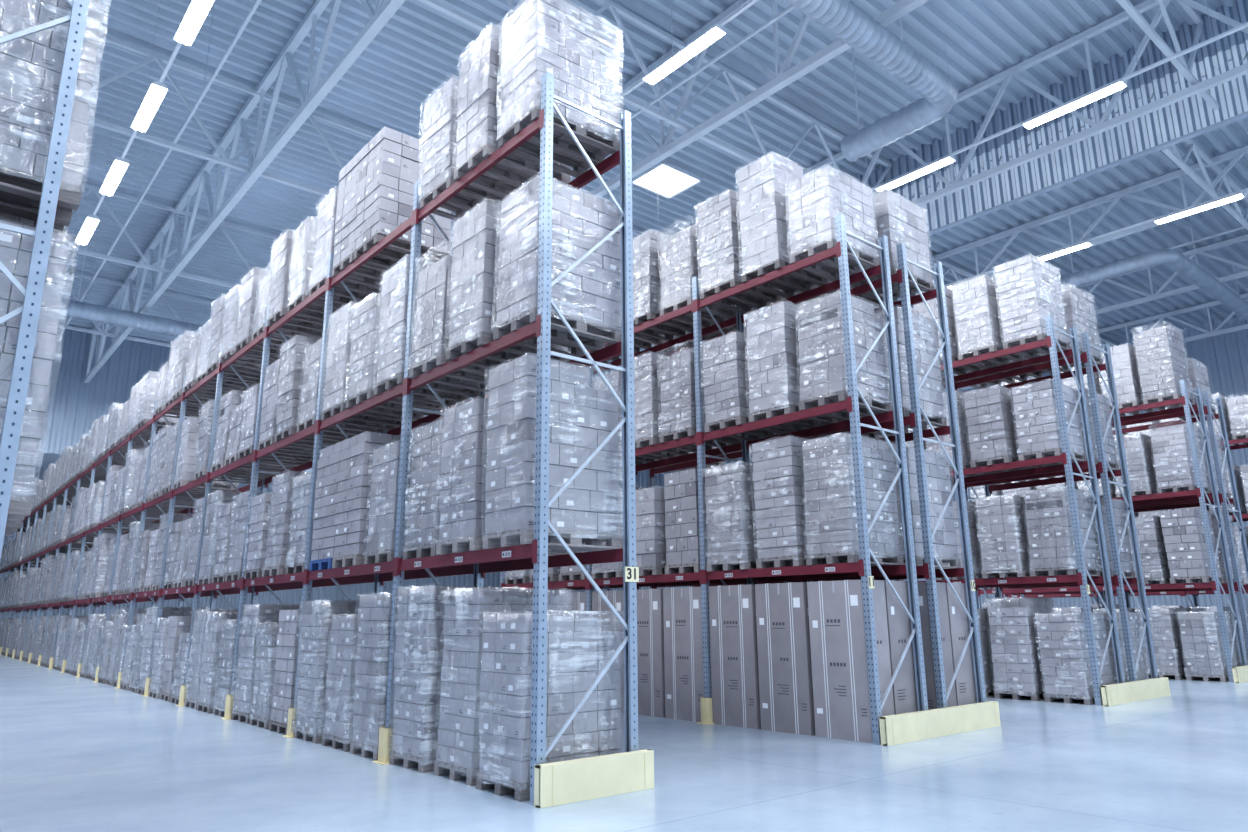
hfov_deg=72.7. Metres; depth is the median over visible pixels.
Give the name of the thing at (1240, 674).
guard
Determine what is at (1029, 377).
load
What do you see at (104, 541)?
load
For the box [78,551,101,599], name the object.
load
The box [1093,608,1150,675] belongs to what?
load
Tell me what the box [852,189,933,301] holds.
load
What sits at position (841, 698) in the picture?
carton
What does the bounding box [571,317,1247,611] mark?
wall
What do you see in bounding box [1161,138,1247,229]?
brace
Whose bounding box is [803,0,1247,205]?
roof truss
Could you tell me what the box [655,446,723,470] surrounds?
load
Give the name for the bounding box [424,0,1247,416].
wall
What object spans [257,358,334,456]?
load
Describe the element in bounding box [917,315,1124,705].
rack
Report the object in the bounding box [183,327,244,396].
load
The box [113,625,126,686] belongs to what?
load
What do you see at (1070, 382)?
load
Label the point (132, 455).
load
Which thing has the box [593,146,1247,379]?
roof truss
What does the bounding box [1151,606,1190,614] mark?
load
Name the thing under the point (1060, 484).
load
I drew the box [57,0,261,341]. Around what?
pipe
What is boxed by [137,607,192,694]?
load
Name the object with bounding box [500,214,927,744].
rack
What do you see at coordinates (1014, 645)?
load
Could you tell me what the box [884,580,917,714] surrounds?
carton
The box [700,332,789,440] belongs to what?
load
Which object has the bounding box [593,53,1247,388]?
ceiling
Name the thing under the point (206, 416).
load
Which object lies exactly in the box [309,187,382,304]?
load
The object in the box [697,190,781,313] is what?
load
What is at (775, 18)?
pipe
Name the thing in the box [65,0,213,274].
fluorescent light
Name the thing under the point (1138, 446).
load
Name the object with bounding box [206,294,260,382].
load
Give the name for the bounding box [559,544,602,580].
load
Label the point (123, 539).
load
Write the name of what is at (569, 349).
load
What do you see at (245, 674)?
load
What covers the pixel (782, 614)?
carton
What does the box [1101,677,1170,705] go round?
guard
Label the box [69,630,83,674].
load
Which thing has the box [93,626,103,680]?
load
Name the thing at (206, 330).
load
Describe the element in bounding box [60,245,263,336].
ventilation duct
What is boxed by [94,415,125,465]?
load
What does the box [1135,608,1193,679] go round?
load
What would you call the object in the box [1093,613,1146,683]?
load
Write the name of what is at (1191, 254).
roof truss
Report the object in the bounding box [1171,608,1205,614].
load
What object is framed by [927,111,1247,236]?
trim
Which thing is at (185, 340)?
load
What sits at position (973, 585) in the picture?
number sign
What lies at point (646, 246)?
load
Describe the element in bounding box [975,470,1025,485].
load
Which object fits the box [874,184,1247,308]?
fluorescent light
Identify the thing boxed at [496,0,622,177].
load
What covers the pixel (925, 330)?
load
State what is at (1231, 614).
load
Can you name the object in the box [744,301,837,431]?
load
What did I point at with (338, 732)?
load
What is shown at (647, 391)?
load
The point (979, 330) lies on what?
load
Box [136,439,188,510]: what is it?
load
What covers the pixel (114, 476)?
load
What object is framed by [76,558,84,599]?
load
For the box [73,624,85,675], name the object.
load
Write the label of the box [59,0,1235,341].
ceiling
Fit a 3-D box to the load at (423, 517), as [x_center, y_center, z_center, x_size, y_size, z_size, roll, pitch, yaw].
[-1.927,0.944,10.429,1.282,1.625,0.832,11,-17,-39]
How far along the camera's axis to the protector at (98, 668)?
23.06 m
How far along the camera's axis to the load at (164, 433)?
20.95 m
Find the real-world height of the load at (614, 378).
1.622 m
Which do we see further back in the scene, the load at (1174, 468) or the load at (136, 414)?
the load at (136, 414)
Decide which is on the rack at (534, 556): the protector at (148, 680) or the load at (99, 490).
the load at (99, 490)
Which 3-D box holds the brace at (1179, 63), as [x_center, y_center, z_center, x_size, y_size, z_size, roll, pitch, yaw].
[0.929,-12.395,10.831,39.369,2.730,0.130,11,-17,-39]
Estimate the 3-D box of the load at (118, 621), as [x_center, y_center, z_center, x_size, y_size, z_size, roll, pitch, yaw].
[-12.897,6.112,22.560,1.273,1.924,0.837,10,-17,-38]
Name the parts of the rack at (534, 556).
upright post, upright post, upright post, upright post, upright post, upright post, upright post, upright post, upright post, upright post, upright post, upright post, upright post, upright post, upright post, upright post, upright post, upright post, upright post, upright post, upright post, upright post, upright post, upright post, upright post, upright post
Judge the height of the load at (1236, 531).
1.925 m
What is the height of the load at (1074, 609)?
1.776 m
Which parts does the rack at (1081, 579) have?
upright post, upright post, upright post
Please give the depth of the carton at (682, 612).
13.65 m
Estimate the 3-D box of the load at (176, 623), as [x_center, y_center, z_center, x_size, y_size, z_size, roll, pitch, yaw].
[-9.045,5.132,18.070,1.214,1.696,0.801,10,-17,-38]
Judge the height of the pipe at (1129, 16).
2.755 m
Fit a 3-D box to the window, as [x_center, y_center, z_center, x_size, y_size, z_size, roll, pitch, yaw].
[1.587,-8.894,32.005,2.100,0.120,1.900,11,-17,-39]
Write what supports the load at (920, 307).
on the rack at (1081, 579)
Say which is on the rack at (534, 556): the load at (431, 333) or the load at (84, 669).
the load at (431, 333)
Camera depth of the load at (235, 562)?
15.27 m
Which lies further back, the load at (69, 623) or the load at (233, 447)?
the load at (69, 623)
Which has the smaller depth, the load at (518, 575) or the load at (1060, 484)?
the load at (518, 575)
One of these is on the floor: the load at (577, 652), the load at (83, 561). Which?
the load at (577, 652)
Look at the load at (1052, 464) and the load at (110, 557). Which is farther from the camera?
the load at (110, 557)
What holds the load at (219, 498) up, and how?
on the rack at (534, 556)
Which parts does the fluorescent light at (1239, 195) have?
fluorescent light, light trunking, fluorescent light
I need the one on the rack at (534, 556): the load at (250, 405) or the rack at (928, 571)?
the load at (250, 405)
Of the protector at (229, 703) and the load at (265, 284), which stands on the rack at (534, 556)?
the load at (265, 284)
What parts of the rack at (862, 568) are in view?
upright post, upright post, upright post, upright post, upright post, upright post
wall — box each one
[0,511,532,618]
[37,322,662,487]
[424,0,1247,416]
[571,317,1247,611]
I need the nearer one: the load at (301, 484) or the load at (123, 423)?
the load at (301, 484)
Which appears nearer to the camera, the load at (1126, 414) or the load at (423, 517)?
the load at (423, 517)
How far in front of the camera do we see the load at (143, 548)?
21.04 m
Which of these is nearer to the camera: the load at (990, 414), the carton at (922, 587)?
the carton at (922, 587)
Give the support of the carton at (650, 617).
on the floor
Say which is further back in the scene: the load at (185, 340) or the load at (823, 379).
the load at (185, 340)
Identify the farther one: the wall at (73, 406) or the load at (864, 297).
the wall at (73, 406)
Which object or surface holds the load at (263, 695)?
on the floor
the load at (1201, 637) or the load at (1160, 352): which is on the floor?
the load at (1201, 637)
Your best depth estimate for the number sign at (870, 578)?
11.23 m
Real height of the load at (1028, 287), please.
1.822 m
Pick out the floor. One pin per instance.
(78, 754)
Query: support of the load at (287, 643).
on the floor
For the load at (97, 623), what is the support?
on the floor
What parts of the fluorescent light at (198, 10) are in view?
fluorescent light, fluorescent light, light trunking, fluorescent light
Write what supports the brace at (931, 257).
attached to the roof truss at (1236, 154)
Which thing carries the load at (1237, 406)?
on the rack at (1182, 594)
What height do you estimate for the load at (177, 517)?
1.775 m
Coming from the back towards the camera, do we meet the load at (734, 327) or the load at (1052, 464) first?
the load at (1052, 464)
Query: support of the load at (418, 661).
on the floor
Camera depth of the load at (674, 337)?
17.43 m
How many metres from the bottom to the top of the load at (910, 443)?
1.324 m
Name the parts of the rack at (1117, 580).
upright post, upright post, upright post, upright post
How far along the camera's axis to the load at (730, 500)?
13.26 m
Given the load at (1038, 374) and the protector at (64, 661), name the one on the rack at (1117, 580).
the load at (1038, 374)
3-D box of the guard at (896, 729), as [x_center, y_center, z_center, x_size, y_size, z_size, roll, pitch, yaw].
[4.382,4.180,11.596,2.900,0.340,0.109,11,-17,-39]
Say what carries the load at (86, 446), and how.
on the rack at (534, 556)
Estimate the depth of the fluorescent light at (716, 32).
18.67 m
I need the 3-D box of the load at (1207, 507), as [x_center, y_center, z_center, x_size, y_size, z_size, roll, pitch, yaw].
[18.650,2.646,27.836,1.215,1.496,0.800,10,-17,-39]
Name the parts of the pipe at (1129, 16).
hanger rod, hanger rod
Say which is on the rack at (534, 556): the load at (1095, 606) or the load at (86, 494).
the load at (86, 494)
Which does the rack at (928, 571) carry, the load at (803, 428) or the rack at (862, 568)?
the load at (803, 428)
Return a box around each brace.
[58,271,213,346]
[71,183,279,288]
[929,254,1117,348]
[1116,0,1218,109]
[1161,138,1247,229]
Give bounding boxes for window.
[632,160,702,198]
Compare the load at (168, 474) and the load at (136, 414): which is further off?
the load at (136, 414)
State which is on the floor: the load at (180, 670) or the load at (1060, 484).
the load at (180, 670)
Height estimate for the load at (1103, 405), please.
1.625 m
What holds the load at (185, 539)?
on the rack at (534, 556)
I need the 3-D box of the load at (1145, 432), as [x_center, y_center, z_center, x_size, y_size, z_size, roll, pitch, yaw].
[17.993,0.659,29.165,1.271,1.326,0.838,10,-17,-38]
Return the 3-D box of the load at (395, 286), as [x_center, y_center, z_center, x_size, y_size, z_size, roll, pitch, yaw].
[-2.662,-1.135,11.718,1.254,1.775,0.828,10,-17,-39]
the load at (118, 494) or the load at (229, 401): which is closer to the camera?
the load at (229, 401)
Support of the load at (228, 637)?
on the floor
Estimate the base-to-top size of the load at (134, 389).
1.625 m
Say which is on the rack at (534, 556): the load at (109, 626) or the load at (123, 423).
the load at (123, 423)
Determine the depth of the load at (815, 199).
13.00 m
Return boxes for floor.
[0,655,1247,831]
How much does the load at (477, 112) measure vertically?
1.779 m
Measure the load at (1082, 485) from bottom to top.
1.725 m
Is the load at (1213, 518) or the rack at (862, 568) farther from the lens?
the load at (1213, 518)
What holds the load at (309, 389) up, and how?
on the rack at (534, 556)
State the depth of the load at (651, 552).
14.68 m
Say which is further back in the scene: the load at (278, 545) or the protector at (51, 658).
the protector at (51, 658)
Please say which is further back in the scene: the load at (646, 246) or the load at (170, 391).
the load at (170, 391)
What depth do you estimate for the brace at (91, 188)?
32.99 m
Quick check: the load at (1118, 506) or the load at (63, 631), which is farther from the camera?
the load at (63, 631)
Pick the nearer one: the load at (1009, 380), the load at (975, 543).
the load at (975, 543)
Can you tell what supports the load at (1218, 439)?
on the rack at (1223, 499)
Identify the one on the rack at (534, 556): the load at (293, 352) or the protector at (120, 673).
the load at (293, 352)
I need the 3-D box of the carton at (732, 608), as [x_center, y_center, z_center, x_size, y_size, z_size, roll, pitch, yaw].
[1.842,3.658,13.040,0.552,2.064,0.904,11,-17,-39]
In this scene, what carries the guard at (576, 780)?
on the floor
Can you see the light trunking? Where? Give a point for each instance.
(1244, 25)
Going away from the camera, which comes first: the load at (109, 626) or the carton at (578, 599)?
the carton at (578, 599)
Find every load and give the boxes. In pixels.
[0,0,110,233]
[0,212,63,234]
[0,220,76,524]
[5,521,22,535]
[52,615,86,669]
[56,629,67,670]
[60,560,70,601]
[61,622,79,670]
[64,551,88,600]
[64,618,86,673]
[69,554,85,600]
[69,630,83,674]
[70,487,95,538]
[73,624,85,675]
[75,488,97,536]
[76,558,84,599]
[78,430,105,476]
[78,489,116,534]
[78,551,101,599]
[80,614,128,677]
[83,483,126,532]
[85,433,106,472]
[85,537,101,598]
[86,620,114,679]
[88,419,125,468]
[89,481,130,530]
[91,533,123,597]
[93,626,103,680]
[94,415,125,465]
[98,421,125,461]
[98,621,115,683]
[101,465,138,524]
[102,537,115,596]
[104,403,143,456]
[106,610,146,685]
[107,472,152,522]
[110,405,147,451]
[111,534,129,595]
[112,468,161,520]
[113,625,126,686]
[116,400,149,447]
[118,540,129,594]
[119,450,167,516]
[120,625,138,689]
[123,522,159,593]
[124,384,150,442]
[128,455,178,513]
[129,615,153,692]
[130,380,159,436]
[133,531,150,592]
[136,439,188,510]
[137,371,190,430]
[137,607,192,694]
[143,529,159,591]
[145,433,195,505]
[148,618,190,698]
[152,426,204,501]
[152,513,193,590]
[155,362,200,418]
[160,616,191,701]
[161,423,219,497]
[163,522,182,588]
[165,335,205,412]
[170,632,189,703]
[172,331,223,404]
[173,417,237,492]
[173,518,193,587]
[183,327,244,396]
[184,498,203,586]
[184,609,237,708]
[194,400,261,483]
[196,319,258,391]
[197,490,243,584]
[197,611,250,713]
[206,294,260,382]
[210,390,280,477]
[212,503,234,582]
[213,620,236,715]
[219,286,280,369]
[224,402,298,471]
[225,491,270,580]
[231,605,300,723]
[234,268,281,359]
[238,384,312,464]
[243,493,272,578]
[250,622,278,728]
[251,271,322,345]
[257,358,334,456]
[262,471,307,576]
[267,230,322,337]
[269,610,356,734]
[274,335,355,447]
[285,472,314,573]
[287,217,360,320]
[292,600,379,743]
[296,339,383,438]
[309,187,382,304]
[309,431,411,570]
[321,301,415,429]
[321,616,363,751]
[331,126,450,289]
[345,292,444,419]
[350,594,402,760]
[364,441,412,563]
[374,254,479,406]
[389,586,495,772]
[403,419,468,559]
[408,254,505,392]
[418,77,514,220]
[434,588,572,785]
[436,398,565,554]
[446,200,568,369]
[454,24,570,197]
[476,610,623,801]
[483,354,622,552]
[493,176,620,356]
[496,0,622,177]
[505,569,569,583]
[529,555,579,582]
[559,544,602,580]
[568,346,620,363]
[591,487,645,578]
[594,371,666,464]
[605,331,662,352]
[633,230,693,340]
[634,352,696,457]
[635,487,678,575]
[654,334,685,353]
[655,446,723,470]
[658,343,740,449]
[659,223,735,328]
[664,468,722,573]
[684,323,728,345]
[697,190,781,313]
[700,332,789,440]
[703,461,792,571]
[718,307,753,333]
[737,152,827,297]
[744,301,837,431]
[749,436,847,568]
[766,289,804,305]
[774,424,809,435]
[787,165,878,281]
[797,291,891,420]
[802,433,903,565]
[805,271,883,307]
[819,412,894,438]
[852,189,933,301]
[860,306,946,433]
[871,446,960,568]
[893,428,926,449]
[913,286,979,377]
[926,391,989,478]
[937,501,994,579]
[952,275,1022,368]
[957,362,1014,388]
[964,385,1035,472]
[969,608,1006,697]
[971,483,1003,501]
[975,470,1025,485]
[976,495,1042,577]
[983,603,995,608]
[988,598,1056,700]
[995,255,1069,358]
[997,352,1051,380]
[1001,375,1034,385]
[1002,480,1036,496]
[1009,463,1065,479]
[1010,379,1085,466]
[1024,486,1100,576]
[1033,612,1112,704]
[1036,476,1084,498]
[1040,284,1102,371]
[1052,607,1093,612]
[1055,389,1118,473]
[1061,364,1112,418]
[1077,469,1122,499]
[1086,498,1135,577]
[1091,604,1118,608]
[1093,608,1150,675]
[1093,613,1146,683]
[1099,343,1152,416]
[1112,413,1129,435]
[1113,433,1164,497]
[1127,420,1160,436]
[1128,516,1177,583]
[1134,323,1194,409]
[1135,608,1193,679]
[1139,509,1174,516]
[1150,421,1210,493]
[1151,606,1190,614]
[1159,508,1223,583]
[1161,408,1195,425]
[1167,358,1215,418]
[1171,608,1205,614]
[1175,506,1209,510]
[1177,611,1237,681]
[1191,606,1230,611]
[1193,513,1244,584]
[1194,394,1238,446]
[1200,430,1230,498]
[1209,465,1247,514]
[1216,612,1247,666]
[1227,395,1247,443]
[1233,526,1247,583]
[1239,465,1247,512]
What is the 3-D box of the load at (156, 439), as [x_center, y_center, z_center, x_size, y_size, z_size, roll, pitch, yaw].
[-11.627,1.401,22.096,1.254,1.775,0.828,10,-17,-38]
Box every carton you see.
[558,592,585,612]
[592,590,623,712]
[637,589,664,717]
[663,587,703,721]
[708,584,760,728]
[755,582,814,735]
[807,580,893,742]
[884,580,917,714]
[917,582,956,709]
[945,583,976,705]
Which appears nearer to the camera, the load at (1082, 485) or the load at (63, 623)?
the load at (1082, 485)
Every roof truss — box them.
[84,0,404,382]
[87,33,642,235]
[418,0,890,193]
[451,0,928,220]
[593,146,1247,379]
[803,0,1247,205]
[945,293,1247,392]
[1076,234,1247,314]
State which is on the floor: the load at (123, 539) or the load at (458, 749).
the load at (458, 749)
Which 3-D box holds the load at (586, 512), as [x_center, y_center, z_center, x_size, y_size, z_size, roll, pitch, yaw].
[-0.748,0.439,8.992,1.258,1.924,0.825,10,-17,-38]
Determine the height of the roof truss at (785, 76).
3.170 m
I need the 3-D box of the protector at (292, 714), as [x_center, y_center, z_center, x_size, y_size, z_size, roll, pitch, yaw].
[-4.689,4.325,11.968,0.140,0.380,0.260,11,-17,-39]
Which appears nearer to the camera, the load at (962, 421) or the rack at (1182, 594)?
the load at (962, 421)
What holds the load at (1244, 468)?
on the rack at (1182, 594)
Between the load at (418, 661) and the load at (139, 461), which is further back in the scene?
the load at (139, 461)
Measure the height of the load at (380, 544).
1.524 m
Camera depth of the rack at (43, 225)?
5.77 m
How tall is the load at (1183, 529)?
1.796 m
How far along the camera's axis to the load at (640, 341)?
16.88 m
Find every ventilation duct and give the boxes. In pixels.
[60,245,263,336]
[785,0,957,161]
[1060,226,1247,320]
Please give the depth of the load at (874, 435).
14.31 m
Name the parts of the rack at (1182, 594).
upright post, upright post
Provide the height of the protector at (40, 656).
0.380 m
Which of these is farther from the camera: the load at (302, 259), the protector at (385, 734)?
the load at (302, 259)
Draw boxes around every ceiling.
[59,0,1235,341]
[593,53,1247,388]
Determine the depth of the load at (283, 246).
15.50 m
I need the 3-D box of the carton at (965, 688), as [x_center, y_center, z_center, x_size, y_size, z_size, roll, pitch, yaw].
[4.759,3.616,12.968,0.552,2.064,0.904,11,-17,-39]
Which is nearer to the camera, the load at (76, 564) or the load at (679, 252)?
the load at (679, 252)
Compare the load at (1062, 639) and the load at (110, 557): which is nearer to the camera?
the load at (1062, 639)
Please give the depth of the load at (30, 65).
6.15 m
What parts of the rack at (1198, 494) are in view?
upright post, upright post, upright post, upright post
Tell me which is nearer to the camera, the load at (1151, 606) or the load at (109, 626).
the load at (109, 626)
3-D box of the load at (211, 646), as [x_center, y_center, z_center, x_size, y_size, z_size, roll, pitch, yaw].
[-7.130,4.547,15.840,1.283,1.775,0.852,10,-17,-38]
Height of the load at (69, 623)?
1.620 m
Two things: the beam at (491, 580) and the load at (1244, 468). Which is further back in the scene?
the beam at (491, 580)
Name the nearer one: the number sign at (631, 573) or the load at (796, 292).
the number sign at (631, 573)
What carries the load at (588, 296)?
on the rack at (534, 556)
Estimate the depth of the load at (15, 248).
5.80 m
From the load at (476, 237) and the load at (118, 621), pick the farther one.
the load at (118, 621)
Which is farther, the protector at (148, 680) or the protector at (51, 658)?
the protector at (51, 658)
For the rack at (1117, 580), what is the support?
on the floor
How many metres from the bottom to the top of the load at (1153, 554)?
1.723 m
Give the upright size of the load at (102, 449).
1.433 m
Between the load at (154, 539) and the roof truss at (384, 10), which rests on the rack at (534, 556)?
the load at (154, 539)
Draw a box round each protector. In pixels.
[27,653,31,662]
[36,655,41,665]
[47,657,53,668]
[61,660,66,672]
[75,663,81,676]
[93,667,99,681]
[115,672,122,688]
[142,678,150,695]
[176,685,187,706]
[221,694,233,719]
[282,708,296,737]
[372,727,392,764]
[697,697,714,724]
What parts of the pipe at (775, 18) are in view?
hanger rod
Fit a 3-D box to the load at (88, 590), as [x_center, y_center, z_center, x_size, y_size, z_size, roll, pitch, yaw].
[-16.163,4.805,26.863,1.286,1.925,0.839,11,-17,-40]
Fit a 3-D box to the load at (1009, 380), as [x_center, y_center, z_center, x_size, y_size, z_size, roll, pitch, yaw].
[8.495,-1.643,20.081,1.288,1.776,0.848,10,-17,-38]
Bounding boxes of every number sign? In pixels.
[625,567,638,581]
[868,576,874,587]
[970,580,975,590]
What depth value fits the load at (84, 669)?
25.09 m
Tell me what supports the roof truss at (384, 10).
attached to the ceiling at (421, 47)
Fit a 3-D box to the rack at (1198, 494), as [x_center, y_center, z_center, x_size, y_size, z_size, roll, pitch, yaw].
[12.671,3.279,23.229,1.250,7.320,6.140,11,-17,-39]
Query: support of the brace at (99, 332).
attached to the roof truss
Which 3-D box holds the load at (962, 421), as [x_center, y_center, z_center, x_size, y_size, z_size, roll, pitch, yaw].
[7.252,0.424,18.538,1.287,1.723,0.826,11,-18,-40]
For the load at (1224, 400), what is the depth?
27.27 m
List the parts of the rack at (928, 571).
upright post, upright post, upright post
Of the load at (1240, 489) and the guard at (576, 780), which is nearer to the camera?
the guard at (576, 780)
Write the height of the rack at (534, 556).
7.320 m
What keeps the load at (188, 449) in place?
on the rack at (534, 556)
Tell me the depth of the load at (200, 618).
16.22 m
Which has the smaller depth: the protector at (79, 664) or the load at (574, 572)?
the load at (574, 572)
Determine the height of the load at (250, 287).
1.622 m
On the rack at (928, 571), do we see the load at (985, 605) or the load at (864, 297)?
the load at (864, 297)
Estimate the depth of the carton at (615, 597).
15.15 m
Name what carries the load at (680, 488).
on the rack at (862, 568)
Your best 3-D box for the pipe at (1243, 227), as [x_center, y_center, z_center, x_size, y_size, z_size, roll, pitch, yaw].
[13.815,-4.866,40.001,0.070,1.055,67.900,11,-17,-39]
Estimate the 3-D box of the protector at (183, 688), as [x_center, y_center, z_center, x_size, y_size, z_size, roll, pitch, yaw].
[-8.553,5.415,16.428,0.140,0.380,0.260,11,-17,-39]
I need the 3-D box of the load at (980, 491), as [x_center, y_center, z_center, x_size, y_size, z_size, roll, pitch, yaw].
[11.070,2.175,25.440,1.299,1.433,0.839,10,-17,-38]
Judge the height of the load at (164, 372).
1.326 m
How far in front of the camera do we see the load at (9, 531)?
6.59 m
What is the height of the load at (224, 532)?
1.473 m
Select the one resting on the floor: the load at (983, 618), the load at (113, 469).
the load at (983, 618)
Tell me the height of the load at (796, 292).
1.728 m
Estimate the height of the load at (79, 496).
1.776 m
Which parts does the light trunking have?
fluorescent light, fluorescent light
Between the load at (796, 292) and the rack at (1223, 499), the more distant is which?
the rack at (1223, 499)
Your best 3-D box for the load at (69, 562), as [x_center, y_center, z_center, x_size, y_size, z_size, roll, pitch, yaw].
[-19.344,5.917,30.461,1.270,1.473,0.836,11,-18,-40]
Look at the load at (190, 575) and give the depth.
17.54 m
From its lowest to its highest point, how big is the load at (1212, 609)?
1.782 m
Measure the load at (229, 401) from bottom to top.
1.626 m
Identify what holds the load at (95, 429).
on the rack at (534, 556)
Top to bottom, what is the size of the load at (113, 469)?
1.746 m
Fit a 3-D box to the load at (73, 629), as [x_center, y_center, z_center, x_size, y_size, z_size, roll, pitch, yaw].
[-17.401,7.474,27.716,1.277,1.725,0.836,11,-17,-39]
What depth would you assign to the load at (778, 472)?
12.58 m
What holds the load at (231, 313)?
on the rack at (534, 556)
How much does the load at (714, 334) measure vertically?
1.782 m
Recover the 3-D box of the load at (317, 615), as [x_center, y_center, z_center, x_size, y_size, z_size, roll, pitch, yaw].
[-3.912,3.584,12.109,1.312,1.874,0.844,11,-17,-39]
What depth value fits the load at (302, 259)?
14.77 m
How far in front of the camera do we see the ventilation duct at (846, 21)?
19.44 m
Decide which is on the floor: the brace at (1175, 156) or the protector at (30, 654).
the protector at (30, 654)
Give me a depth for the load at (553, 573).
16.66 m
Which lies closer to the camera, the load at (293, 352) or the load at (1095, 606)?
the load at (293, 352)
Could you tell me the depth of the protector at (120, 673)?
20.83 m
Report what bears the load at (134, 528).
on the rack at (534, 556)
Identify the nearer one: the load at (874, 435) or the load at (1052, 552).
the load at (874, 435)
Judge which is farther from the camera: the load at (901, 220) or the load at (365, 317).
the load at (901, 220)
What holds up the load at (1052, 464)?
on the rack at (1117, 580)
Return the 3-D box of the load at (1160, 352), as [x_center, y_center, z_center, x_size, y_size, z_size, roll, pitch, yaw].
[14.218,-1.305,22.361,1.289,2.074,0.831,10,-17,-38]
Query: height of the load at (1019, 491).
1.525 m
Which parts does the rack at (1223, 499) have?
upright post, upright post, upright post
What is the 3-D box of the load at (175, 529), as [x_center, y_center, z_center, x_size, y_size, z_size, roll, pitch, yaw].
[-9.675,3.196,19.328,1.270,1.473,0.836,11,-18,-40]
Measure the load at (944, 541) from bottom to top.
1.824 m
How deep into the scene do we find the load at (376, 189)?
12.78 m
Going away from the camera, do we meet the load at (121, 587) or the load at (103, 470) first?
the load at (121, 587)
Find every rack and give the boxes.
[0,0,89,559]
[0,72,637,804]
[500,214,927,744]
[648,243,986,708]
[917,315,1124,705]
[953,332,1157,681]
[967,380,1246,681]
[1002,438,1247,607]
[1003,391,1247,656]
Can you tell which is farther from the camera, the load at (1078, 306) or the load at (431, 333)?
the load at (1078, 306)
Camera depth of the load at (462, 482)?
9.24 m
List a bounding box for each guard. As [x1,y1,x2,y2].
[534,749,653,807]
[879,701,1000,745]
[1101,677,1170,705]
[1232,665,1247,682]
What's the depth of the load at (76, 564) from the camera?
28.59 m
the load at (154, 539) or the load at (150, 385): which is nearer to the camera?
the load at (154, 539)
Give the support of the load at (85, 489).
on the rack at (534, 556)
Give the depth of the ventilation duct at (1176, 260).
31.37 m
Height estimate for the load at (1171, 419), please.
1.426 m
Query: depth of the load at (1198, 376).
22.99 m
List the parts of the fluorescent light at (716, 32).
light trunking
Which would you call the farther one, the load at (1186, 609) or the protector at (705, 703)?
the load at (1186, 609)
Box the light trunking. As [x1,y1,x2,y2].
[658,0,1247,232]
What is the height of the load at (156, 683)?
1.674 m
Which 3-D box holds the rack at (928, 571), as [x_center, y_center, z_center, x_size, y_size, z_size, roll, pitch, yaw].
[2.925,1.466,15.227,1.250,7.320,6.140,11,-17,-39]
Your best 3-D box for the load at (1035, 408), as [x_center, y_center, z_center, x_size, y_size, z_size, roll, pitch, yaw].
[8.526,0.159,17.041,1.278,1.526,0.834,11,-17,-39]
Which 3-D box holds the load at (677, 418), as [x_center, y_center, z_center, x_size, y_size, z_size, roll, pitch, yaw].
[1.329,-0.338,15.003,1.262,1.673,0.836,11,-17,-39]
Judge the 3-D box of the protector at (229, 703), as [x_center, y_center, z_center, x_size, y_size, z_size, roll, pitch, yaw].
[-6.621,4.870,14.198,0.140,0.380,0.260,11,-17,-39]
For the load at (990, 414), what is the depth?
17.37 m
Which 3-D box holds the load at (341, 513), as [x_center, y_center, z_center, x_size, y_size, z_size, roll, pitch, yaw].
[-3.603,1.318,12.318,1.205,1.796,1.722,11,-17,-39]
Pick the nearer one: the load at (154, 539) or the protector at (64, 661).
the load at (154, 539)
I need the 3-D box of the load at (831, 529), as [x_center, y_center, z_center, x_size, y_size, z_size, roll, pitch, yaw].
[3.304,1.242,12.313,1.297,1.826,0.834,11,-17,-39]
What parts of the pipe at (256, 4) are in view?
hanger rod, hanger rod, hanger rod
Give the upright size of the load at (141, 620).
1.776 m
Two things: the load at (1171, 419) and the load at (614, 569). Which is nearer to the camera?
the load at (614, 569)
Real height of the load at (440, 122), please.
1.572 m
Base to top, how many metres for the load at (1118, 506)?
1.632 m
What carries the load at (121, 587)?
on the rack at (534, 556)
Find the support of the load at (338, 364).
on the rack at (534, 556)
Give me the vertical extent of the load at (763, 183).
2.022 m
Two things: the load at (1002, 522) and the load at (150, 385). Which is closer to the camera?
the load at (1002, 522)
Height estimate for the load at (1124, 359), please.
1.725 m
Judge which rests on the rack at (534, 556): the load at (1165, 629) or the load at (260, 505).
the load at (260, 505)
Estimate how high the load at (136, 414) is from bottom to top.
1.522 m
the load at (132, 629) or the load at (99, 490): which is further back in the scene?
the load at (99, 490)
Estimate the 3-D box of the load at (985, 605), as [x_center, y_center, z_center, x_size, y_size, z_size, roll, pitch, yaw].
[11.111,6.357,24.468,1.282,1.927,0.839,10,-17,-38]
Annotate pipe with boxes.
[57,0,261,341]
[451,0,793,240]
[692,16,1247,224]
[1059,226,1244,281]
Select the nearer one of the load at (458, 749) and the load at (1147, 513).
the load at (458, 749)
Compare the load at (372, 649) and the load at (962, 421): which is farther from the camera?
the load at (962, 421)
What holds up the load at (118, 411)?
on the rack at (534, 556)
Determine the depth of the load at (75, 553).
29.37 m

